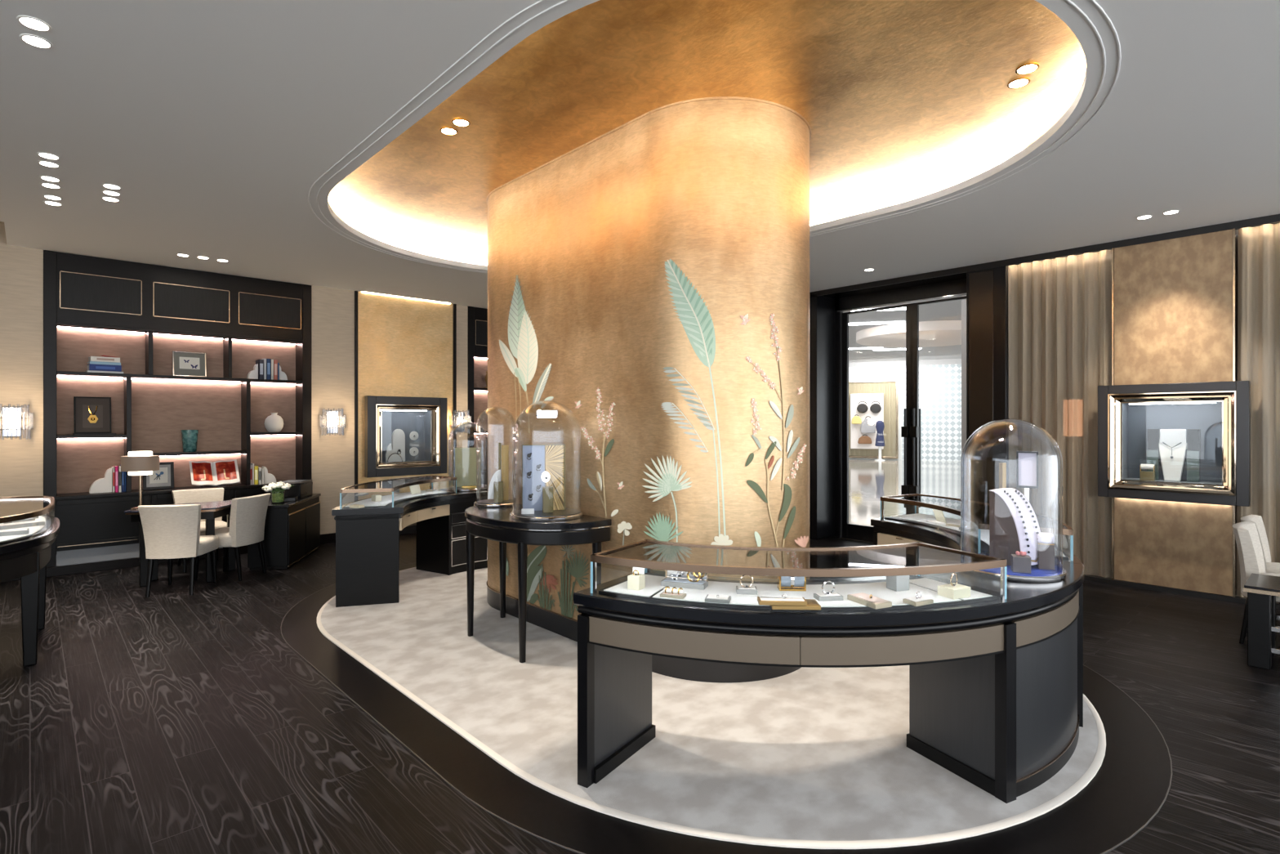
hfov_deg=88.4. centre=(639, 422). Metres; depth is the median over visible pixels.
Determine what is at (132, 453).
diffuser
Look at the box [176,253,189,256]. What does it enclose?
recessed light
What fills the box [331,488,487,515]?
countertop
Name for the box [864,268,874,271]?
recessed light
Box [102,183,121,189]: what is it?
recessed light
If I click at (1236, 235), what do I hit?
trim
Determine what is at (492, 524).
console table
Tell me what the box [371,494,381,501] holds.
tray
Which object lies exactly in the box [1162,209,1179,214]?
recessed light
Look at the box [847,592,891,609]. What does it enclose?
tray
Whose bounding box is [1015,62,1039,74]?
recessed light
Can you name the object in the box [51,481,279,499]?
countertop
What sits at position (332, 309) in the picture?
wall
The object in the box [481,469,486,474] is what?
countertop
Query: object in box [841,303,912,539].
door
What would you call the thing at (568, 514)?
glass dome
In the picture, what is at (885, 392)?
display panel
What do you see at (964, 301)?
wall pier
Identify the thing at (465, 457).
display
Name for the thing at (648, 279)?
column
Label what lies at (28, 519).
tray
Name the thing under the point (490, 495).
stand
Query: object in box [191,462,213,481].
photo
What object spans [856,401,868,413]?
handbag
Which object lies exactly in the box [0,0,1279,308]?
ceiling
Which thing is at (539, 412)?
spot lamp
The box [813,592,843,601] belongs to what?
tray
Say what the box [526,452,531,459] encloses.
ring
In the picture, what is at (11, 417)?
wall sconce
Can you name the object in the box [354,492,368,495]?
tray
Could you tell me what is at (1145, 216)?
recessed light
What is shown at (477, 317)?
bookcase
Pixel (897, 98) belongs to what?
ceiling
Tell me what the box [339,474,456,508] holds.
glass vitrine
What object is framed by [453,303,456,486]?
trim
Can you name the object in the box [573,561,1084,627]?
countertop
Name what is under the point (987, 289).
wall pillar
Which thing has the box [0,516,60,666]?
display counter
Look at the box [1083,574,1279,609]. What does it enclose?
baseboard
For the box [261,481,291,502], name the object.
flower vase
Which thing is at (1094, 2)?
trim
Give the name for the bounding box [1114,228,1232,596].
wall panel
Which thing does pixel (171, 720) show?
floor
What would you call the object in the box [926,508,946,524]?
display stand
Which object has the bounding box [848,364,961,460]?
wall
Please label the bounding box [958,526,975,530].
tray
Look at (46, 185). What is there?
recessed light
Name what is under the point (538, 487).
ring
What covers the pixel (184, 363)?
framed picture
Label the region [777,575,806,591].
roll
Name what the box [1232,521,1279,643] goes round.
dining chair
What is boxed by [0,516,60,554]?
countertop
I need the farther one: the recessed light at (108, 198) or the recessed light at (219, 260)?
the recessed light at (219, 260)
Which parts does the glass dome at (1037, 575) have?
plate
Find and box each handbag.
[851,414,861,423]
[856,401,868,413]
[857,434,872,443]
[860,415,875,432]
[869,401,881,413]
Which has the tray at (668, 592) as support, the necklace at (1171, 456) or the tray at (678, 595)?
the tray at (678, 595)
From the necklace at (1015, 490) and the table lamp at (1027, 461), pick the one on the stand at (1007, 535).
the necklace at (1015, 490)
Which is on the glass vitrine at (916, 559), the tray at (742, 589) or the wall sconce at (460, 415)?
the tray at (742, 589)
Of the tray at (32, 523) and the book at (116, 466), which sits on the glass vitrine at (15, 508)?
the tray at (32, 523)
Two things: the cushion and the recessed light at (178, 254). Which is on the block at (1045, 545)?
the cushion
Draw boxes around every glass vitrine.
[0,495,54,544]
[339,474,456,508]
[590,539,1006,610]
[880,493,1073,560]
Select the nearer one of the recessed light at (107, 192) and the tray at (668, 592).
the tray at (668, 592)
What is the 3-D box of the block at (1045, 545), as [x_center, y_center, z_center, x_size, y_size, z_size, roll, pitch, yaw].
[1.979,0.626,3.212,0.070,0.170,0.070,0,0,21]
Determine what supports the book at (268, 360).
on the bookcase at (150, 406)
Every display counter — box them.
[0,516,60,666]
[331,488,487,606]
[573,561,1084,802]
[870,512,1083,564]
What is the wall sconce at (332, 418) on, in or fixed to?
attached to the wall at (332, 309)
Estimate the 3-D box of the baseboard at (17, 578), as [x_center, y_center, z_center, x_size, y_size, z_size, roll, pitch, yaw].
[-8.415,1.535,4.726,6.090,0.130,0.019,0,0,-43]
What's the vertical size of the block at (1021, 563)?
0.095 m
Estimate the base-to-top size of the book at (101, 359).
0.055 m
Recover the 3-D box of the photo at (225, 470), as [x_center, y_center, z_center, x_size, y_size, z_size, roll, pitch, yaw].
[-5.044,0.587,8.014,0.196,0.229,0.170,0,0,-43]
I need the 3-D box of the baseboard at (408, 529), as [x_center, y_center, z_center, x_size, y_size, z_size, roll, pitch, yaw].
[-3.332,1.535,9.441,1.395,0.130,0.019,0,0,-43]
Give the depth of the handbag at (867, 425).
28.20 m
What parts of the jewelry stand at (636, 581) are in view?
lid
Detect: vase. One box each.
[180,429,198,451]
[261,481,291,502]
[263,412,284,432]
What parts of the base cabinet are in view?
door, door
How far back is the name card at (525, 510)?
4.46 m
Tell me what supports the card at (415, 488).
on the glass vitrine at (390, 484)
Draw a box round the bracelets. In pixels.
[667,570,706,579]
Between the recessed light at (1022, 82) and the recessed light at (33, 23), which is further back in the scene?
the recessed light at (1022, 82)
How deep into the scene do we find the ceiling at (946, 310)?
18.00 m
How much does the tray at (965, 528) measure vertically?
0.067 m
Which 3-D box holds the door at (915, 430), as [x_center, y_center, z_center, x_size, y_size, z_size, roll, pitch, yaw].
[3.864,0.030,8.154,0.206,3.140,1.010,0,0,-43]
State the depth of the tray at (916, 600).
2.65 m
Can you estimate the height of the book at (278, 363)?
0.220 m
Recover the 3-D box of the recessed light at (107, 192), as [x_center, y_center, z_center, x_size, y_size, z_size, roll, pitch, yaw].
[-4.121,-1.788,5.128,0.116,0.005,0.116,0,0,-43]
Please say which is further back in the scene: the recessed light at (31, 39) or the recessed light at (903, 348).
the recessed light at (903, 348)
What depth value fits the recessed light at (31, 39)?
3.08 m
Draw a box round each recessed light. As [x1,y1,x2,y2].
[16,15,51,31]
[19,33,53,49]
[36,151,60,159]
[37,160,60,167]
[39,175,60,182]
[40,182,61,188]
[42,194,62,200]
[43,200,62,205]
[101,196,120,201]
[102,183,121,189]
[102,190,120,196]
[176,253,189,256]
[196,255,209,258]
[216,258,228,262]
[440,127,457,134]
[451,118,470,126]
[848,321,904,325]
[848,347,883,349]
[851,307,905,311]
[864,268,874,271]
[873,347,921,350]
[1007,77,1030,88]
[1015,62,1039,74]
[1136,214,1152,219]
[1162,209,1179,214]
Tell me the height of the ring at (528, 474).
0.050 m
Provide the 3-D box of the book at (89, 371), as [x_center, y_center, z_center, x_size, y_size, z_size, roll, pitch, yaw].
[-5.919,-0.551,7.263,0.220,0.022,0.310,0,0,44]
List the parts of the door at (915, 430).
handle, handle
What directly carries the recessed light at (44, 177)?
in the ceiling at (216, 122)
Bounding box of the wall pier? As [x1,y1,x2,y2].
[961,294,966,520]
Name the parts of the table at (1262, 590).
leg, leg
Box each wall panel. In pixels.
[357,290,453,499]
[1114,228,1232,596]
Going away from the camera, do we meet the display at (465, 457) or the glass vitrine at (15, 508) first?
the glass vitrine at (15, 508)
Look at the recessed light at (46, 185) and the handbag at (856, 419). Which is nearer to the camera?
the recessed light at (46, 185)
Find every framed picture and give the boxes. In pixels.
[72,396,115,434]
[142,461,173,490]
[172,350,206,376]
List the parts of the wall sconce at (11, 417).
bulb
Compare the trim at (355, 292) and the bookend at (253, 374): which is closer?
the bookend at (253, 374)
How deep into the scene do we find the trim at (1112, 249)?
6.51 m
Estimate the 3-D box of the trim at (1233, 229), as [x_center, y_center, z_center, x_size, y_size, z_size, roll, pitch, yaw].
[5.307,-0.077,5.872,0.052,3.295,0.012,0,0,-43]
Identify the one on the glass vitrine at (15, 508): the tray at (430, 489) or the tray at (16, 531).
the tray at (16, 531)
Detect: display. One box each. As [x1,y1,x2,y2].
[454,447,481,487]
[498,442,508,499]
[521,444,565,510]
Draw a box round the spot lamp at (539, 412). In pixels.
[535,409,557,417]
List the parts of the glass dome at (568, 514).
plate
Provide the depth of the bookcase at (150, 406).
7.58 m
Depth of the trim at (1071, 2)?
3.72 m
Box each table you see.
[464,503,611,662]
[1243,572,1279,669]
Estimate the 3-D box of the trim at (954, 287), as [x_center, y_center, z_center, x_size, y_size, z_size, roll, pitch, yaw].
[3.508,-0.080,8.540,0.100,3.360,2.150,0,0,-43]
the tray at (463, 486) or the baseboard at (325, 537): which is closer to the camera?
the tray at (463, 486)
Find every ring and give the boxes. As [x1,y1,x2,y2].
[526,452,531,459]
[526,471,531,477]
[528,493,533,499]
[535,463,541,470]
[535,484,541,491]
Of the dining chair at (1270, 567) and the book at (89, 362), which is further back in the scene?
the book at (89, 362)
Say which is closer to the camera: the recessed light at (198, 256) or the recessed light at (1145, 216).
the recessed light at (1145, 216)
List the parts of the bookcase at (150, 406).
panel, panel, shelf, door frame, door, door, panel, shelf, panel, panel, panel, door, door, door frame, shelf, door frame, door, panel, door, panel, panel, shelf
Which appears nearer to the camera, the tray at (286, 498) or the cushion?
the cushion
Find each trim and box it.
[307,0,1121,273]
[316,0,1106,272]
[354,290,357,500]
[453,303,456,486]
[809,214,1279,297]
[822,272,966,298]
[834,278,966,535]
[835,535,873,542]
[837,293,966,311]
[1111,248,1114,579]
[1232,228,1235,597]
[1235,235,1237,579]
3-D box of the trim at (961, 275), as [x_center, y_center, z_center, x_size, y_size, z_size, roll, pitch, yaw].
[3.285,-1.768,8.442,0.560,0.045,1.950,0,0,-43]
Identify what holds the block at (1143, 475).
in the display case at (1221, 410)
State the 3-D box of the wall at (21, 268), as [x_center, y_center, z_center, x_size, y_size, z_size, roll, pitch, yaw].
[-8.454,-0.220,4.775,6.100,3.640,0.100,0,0,-43]
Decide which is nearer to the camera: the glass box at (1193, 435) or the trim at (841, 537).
the glass box at (1193, 435)
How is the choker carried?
in the display case at (427, 417)
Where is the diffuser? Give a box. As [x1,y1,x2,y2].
[128,450,152,475]
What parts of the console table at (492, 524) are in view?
leg, leg, leg, leg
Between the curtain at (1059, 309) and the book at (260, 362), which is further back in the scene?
the book at (260, 362)
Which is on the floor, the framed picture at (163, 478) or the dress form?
the dress form
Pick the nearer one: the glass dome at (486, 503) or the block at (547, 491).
the block at (547, 491)
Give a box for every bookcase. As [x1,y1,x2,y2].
[43,249,311,576]
[467,306,487,485]
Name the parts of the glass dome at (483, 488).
plate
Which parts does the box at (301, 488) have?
lid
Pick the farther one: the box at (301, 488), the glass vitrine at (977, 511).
the box at (301, 488)
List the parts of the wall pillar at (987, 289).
inset panel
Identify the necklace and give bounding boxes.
[1003,489,1039,561]
[1162,441,1181,458]
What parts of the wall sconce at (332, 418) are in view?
bulb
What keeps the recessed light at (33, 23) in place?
in the ceiling at (216, 122)
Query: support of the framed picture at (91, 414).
on the bookcase at (150, 406)
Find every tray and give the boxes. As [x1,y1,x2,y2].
[0,520,44,530]
[0,527,29,535]
[3,517,35,523]
[283,495,298,501]
[349,503,364,508]
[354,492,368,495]
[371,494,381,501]
[425,485,435,491]
[425,488,435,491]
[462,485,480,487]
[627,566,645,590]
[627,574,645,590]
[660,570,708,589]
[660,585,686,598]
[660,591,686,598]
[704,593,731,603]
[735,575,757,594]
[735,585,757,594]
[813,579,843,601]
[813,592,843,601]
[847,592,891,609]
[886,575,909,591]
[902,591,933,606]
[902,597,933,606]
[937,572,970,598]
[945,521,966,526]
[958,520,975,530]
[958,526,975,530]
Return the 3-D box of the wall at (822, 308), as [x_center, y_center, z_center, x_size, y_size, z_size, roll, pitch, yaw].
[1.114,-0.080,10.739,0.520,3.360,4.370,0,0,-43]
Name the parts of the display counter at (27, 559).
rail, leg, leg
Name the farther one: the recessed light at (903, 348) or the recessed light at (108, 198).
the recessed light at (903, 348)
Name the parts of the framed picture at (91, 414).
picture base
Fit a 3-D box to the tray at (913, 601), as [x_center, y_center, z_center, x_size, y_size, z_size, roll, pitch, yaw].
[1.128,0.724,2.666,0.100,0.016,0.066,0,0,-27]
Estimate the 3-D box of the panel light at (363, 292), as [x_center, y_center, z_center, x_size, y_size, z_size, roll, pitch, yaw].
[-3.326,-1.786,9.438,1.300,0.005,0.006,0,0,-43]
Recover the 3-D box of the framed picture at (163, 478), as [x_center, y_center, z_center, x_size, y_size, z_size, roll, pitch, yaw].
[-5.564,0.616,7.601,0.290,0.310,0.056,0,0,-43]
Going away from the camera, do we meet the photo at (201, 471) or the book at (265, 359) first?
the photo at (201, 471)
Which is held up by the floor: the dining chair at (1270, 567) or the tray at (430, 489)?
the dining chair at (1270, 567)
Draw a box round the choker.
[387,452,402,462]
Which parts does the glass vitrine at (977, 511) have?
post, rail, rail, board, glass, post, rail, rail, post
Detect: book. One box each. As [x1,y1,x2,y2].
[84,370,123,373]
[87,361,120,365]
[87,363,121,371]
[88,356,120,362]
[111,466,115,492]
[113,465,118,491]
[118,465,121,491]
[120,464,124,491]
[124,471,125,491]
[188,459,240,486]
[250,463,254,484]
[250,464,252,484]
[254,465,258,484]
[255,359,263,379]
[258,467,261,484]
[261,358,266,379]
[261,468,264,483]
[266,358,271,379]
[271,359,273,379]
[273,359,277,379]
[277,362,279,379]
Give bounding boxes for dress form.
[874,420,885,460]
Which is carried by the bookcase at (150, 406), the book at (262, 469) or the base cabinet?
the book at (262, 469)
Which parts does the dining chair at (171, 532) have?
leg, backrest, leg, leg, seat, leg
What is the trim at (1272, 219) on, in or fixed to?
attached to the wall at (822, 308)
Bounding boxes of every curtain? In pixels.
[1007,249,1111,577]
[1235,222,1279,597]
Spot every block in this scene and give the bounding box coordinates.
[493,475,503,502]
[541,471,553,512]
[1010,550,1030,573]
[1035,531,1055,570]
[1139,463,1155,480]
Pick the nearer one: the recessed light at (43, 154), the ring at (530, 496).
the recessed light at (43, 154)
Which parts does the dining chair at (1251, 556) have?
leg, backrest, seat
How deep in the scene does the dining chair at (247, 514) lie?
6.71 m
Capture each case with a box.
[364,395,447,477]
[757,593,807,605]
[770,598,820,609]
[1097,380,1250,506]
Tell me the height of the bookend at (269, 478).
0.216 m
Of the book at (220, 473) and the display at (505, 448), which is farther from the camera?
the book at (220, 473)
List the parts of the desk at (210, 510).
leg, leg, leg, leg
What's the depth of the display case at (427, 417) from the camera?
9.48 m
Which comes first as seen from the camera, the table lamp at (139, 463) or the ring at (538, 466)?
the ring at (538, 466)
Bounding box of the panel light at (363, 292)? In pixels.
[362,291,450,303]
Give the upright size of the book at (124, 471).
0.310 m
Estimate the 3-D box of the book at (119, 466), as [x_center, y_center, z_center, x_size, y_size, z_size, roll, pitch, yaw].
[-5.816,0.630,7.344,0.026,0.280,0.171,0,0,-43]
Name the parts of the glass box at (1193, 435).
glass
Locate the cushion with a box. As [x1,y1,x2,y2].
[1037,531,1054,544]
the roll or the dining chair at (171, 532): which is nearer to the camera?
the roll
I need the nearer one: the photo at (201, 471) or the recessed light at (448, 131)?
the recessed light at (448, 131)
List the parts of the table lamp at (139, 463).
lamp shade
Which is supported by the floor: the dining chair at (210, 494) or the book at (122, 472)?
the dining chair at (210, 494)
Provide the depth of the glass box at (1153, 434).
6.33 m
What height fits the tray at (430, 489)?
0.063 m
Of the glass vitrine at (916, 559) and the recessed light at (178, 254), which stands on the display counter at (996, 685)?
the glass vitrine at (916, 559)
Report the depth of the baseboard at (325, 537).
8.69 m
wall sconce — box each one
[0,404,31,439]
[321,410,342,432]
[451,410,470,433]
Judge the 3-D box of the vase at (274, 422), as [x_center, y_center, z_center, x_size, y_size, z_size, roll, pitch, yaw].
[-4.690,0.000,8.430,0.224,0.250,0.224,0,0,-43]
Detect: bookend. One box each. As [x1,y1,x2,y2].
[89,468,111,493]
[246,363,258,379]
[262,466,276,483]
[279,365,287,379]
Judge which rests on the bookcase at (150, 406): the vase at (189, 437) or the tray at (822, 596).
the vase at (189, 437)
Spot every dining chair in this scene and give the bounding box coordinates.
[138,503,218,597]
[171,487,227,572]
[194,493,270,580]
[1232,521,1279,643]
[1240,514,1279,573]
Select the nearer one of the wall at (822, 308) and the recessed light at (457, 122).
the recessed light at (457, 122)
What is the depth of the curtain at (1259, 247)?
5.79 m
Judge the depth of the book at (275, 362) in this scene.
8.36 m
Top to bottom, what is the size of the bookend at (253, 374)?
0.196 m
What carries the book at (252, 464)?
on the bookcase at (150, 406)
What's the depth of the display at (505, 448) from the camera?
5.24 m
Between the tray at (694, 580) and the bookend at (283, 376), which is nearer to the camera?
the tray at (694, 580)
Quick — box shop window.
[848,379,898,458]
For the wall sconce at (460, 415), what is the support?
attached to the wall at (461, 310)
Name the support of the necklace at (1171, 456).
hanging from the bust
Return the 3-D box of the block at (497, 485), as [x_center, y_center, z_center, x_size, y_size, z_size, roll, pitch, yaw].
[-1.103,0.518,5.122,0.072,0.205,0.060,0,0,-12]
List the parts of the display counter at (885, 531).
panel, drawer, rail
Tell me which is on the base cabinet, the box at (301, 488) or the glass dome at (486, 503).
the box at (301, 488)
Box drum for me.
[856,320,961,347]
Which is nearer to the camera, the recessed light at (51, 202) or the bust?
the recessed light at (51, 202)
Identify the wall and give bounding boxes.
[0,221,43,515]
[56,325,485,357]
[311,285,354,534]
[456,304,467,447]
[809,294,834,539]
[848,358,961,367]
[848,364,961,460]
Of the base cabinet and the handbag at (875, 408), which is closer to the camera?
the base cabinet
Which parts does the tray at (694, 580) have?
frame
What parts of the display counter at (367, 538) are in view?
panel, drawer, rail, drawer, post, drawer, drawer, drawer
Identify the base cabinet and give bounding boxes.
[247,493,321,570]
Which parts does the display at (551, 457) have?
blue panel, gold panel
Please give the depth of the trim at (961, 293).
8.55 m
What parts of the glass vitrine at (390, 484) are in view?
post, rail, rail, post, glass, board, rail, post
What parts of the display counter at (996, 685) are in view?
post, panel, panel, rail, panel, post, panel, post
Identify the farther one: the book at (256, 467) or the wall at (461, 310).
the wall at (461, 310)
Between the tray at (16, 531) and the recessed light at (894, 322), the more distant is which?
the recessed light at (894, 322)
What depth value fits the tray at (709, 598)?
2.68 m
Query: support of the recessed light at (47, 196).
in the ceiling at (216, 122)
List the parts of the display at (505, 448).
gold panel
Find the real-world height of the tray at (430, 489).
0.018 m
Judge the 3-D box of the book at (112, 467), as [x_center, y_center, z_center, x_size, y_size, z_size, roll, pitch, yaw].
[-5.855,0.632,7.308,0.018,0.275,0.171,0,0,-43]
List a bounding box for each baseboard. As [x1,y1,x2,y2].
[5,577,20,581]
[320,532,335,544]
[399,525,415,535]
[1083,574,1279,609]
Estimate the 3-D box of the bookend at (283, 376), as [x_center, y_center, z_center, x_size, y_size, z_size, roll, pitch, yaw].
[-4.623,-0.638,8.492,0.106,0.196,0.100,0,0,-43]
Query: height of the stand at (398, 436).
0.470 m
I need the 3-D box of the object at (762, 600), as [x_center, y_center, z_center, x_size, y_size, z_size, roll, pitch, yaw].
[0.559,0.695,2.595,0.185,0.036,0.072,0,0,3]
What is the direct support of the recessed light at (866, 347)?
in the ceiling at (946, 310)
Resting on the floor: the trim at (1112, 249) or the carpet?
the carpet
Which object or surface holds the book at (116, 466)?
on the bookcase at (150, 406)
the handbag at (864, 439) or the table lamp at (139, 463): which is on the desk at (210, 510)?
the table lamp at (139, 463)
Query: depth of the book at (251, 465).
8.16 m
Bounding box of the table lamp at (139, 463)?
[120,450,159,509]
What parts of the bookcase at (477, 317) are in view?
shelf, shelf, panel, panel, panel, door, door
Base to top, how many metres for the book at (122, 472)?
0.295 m
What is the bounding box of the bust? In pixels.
[1158,428,1187,481]
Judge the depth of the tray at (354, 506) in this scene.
5.64 m
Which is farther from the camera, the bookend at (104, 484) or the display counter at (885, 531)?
the bookend at (104, 484)
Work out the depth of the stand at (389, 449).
9.31 m
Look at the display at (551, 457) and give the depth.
4.64 m
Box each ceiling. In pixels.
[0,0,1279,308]
[327,0,1086,258]
[845,295,961,362]
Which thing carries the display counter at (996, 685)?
on the carpet
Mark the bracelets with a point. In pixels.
(694, 575)
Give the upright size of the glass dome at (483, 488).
0.750 m
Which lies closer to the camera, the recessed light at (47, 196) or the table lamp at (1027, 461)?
the table lamp at (1027, 461)
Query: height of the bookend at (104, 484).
0.265 m
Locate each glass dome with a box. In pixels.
[445,421,487,491]
[473,406,518,508]
[509,400,583,521]
[960,418,1067,583]
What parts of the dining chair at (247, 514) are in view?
leg, seat, leg, leg, backrest, leg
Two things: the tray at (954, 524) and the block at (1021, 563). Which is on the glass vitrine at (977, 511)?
the tray at (954, 524)
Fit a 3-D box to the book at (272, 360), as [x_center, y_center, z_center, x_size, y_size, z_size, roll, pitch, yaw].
[-4.721,-0.670,8.401,0.030,0.260,0.180,0,0,-43]
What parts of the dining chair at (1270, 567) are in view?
seat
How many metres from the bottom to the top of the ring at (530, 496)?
0.050 m
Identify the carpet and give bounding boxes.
[316,566,1106,848]
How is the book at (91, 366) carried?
on the book at (89, 371)
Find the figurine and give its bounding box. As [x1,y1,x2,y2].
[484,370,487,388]
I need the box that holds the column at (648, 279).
[486,96,811,682]
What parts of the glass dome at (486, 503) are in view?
plate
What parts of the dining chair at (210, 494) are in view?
leg, leg, backrest, seat, leg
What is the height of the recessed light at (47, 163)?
0.005 m
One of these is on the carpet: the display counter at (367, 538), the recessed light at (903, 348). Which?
the display counter at (367, 538)
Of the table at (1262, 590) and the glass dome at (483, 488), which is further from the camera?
the glass dome at (483, 488)
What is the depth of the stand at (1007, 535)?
3.26 m
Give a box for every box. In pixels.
[271,479,312,499]
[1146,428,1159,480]
[1186,428,1200,481]
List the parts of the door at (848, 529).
handle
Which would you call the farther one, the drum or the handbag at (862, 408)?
the handbag at (862, 408)
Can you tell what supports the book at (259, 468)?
on the bookcase at (150, 406)
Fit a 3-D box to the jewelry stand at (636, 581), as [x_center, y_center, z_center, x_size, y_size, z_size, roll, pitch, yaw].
[-0.015,0.670,2.904,0.058,0.123,0.061,0,0,27]
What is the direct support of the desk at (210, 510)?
on the floor
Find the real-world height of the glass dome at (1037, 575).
0.765 m
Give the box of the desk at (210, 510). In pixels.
[124,499,235,586]
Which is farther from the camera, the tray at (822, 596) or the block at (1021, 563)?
the block at (1021, 563)
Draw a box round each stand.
[385,442,393,462]
[391,428,405,461]
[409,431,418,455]
[487,469,500,499]
[988,462,1040,565]
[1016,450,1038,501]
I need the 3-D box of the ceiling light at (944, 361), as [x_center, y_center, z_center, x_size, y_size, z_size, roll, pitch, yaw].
[12.622,-2.535,27.774,22.005,0.230,0.421,0,0,24]
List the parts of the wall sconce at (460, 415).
bulb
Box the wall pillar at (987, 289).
[966,265,1008,521]
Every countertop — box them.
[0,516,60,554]
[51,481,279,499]
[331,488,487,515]
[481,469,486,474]
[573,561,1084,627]
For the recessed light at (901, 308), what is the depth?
15.23 m
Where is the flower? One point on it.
(1022, 553)
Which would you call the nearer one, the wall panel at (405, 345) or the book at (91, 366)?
the book at (91, 366)
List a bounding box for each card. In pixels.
[405,484,420,494]
[521,508,534,513]
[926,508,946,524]
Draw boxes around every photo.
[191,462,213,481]
[215,460,236,480]
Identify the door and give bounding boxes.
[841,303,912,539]
[909,295,966,512]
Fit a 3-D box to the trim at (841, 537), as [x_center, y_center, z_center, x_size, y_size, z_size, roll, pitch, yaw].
[3.504,1.602,8.508,0.250,0.016,2.010,0,0,-43]
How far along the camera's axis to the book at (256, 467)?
8.19 m
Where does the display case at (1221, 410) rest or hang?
attached to the wall panel at (1173, 297)
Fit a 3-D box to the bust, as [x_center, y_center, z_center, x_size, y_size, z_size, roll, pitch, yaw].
[5.062,0.308,6.244,0.115,0.490,0.380,0,0,-43]
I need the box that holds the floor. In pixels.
[0,458,1279,853]
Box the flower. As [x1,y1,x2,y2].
[1015,550,1026,555]
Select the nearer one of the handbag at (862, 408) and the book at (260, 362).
the book at (260, 362)
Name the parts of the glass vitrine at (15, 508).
glass, board, rail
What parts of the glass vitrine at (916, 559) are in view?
post, post, rail, rail, glass, board, rail, rail, post, post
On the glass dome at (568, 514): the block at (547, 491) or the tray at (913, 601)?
the block at (547, 491)

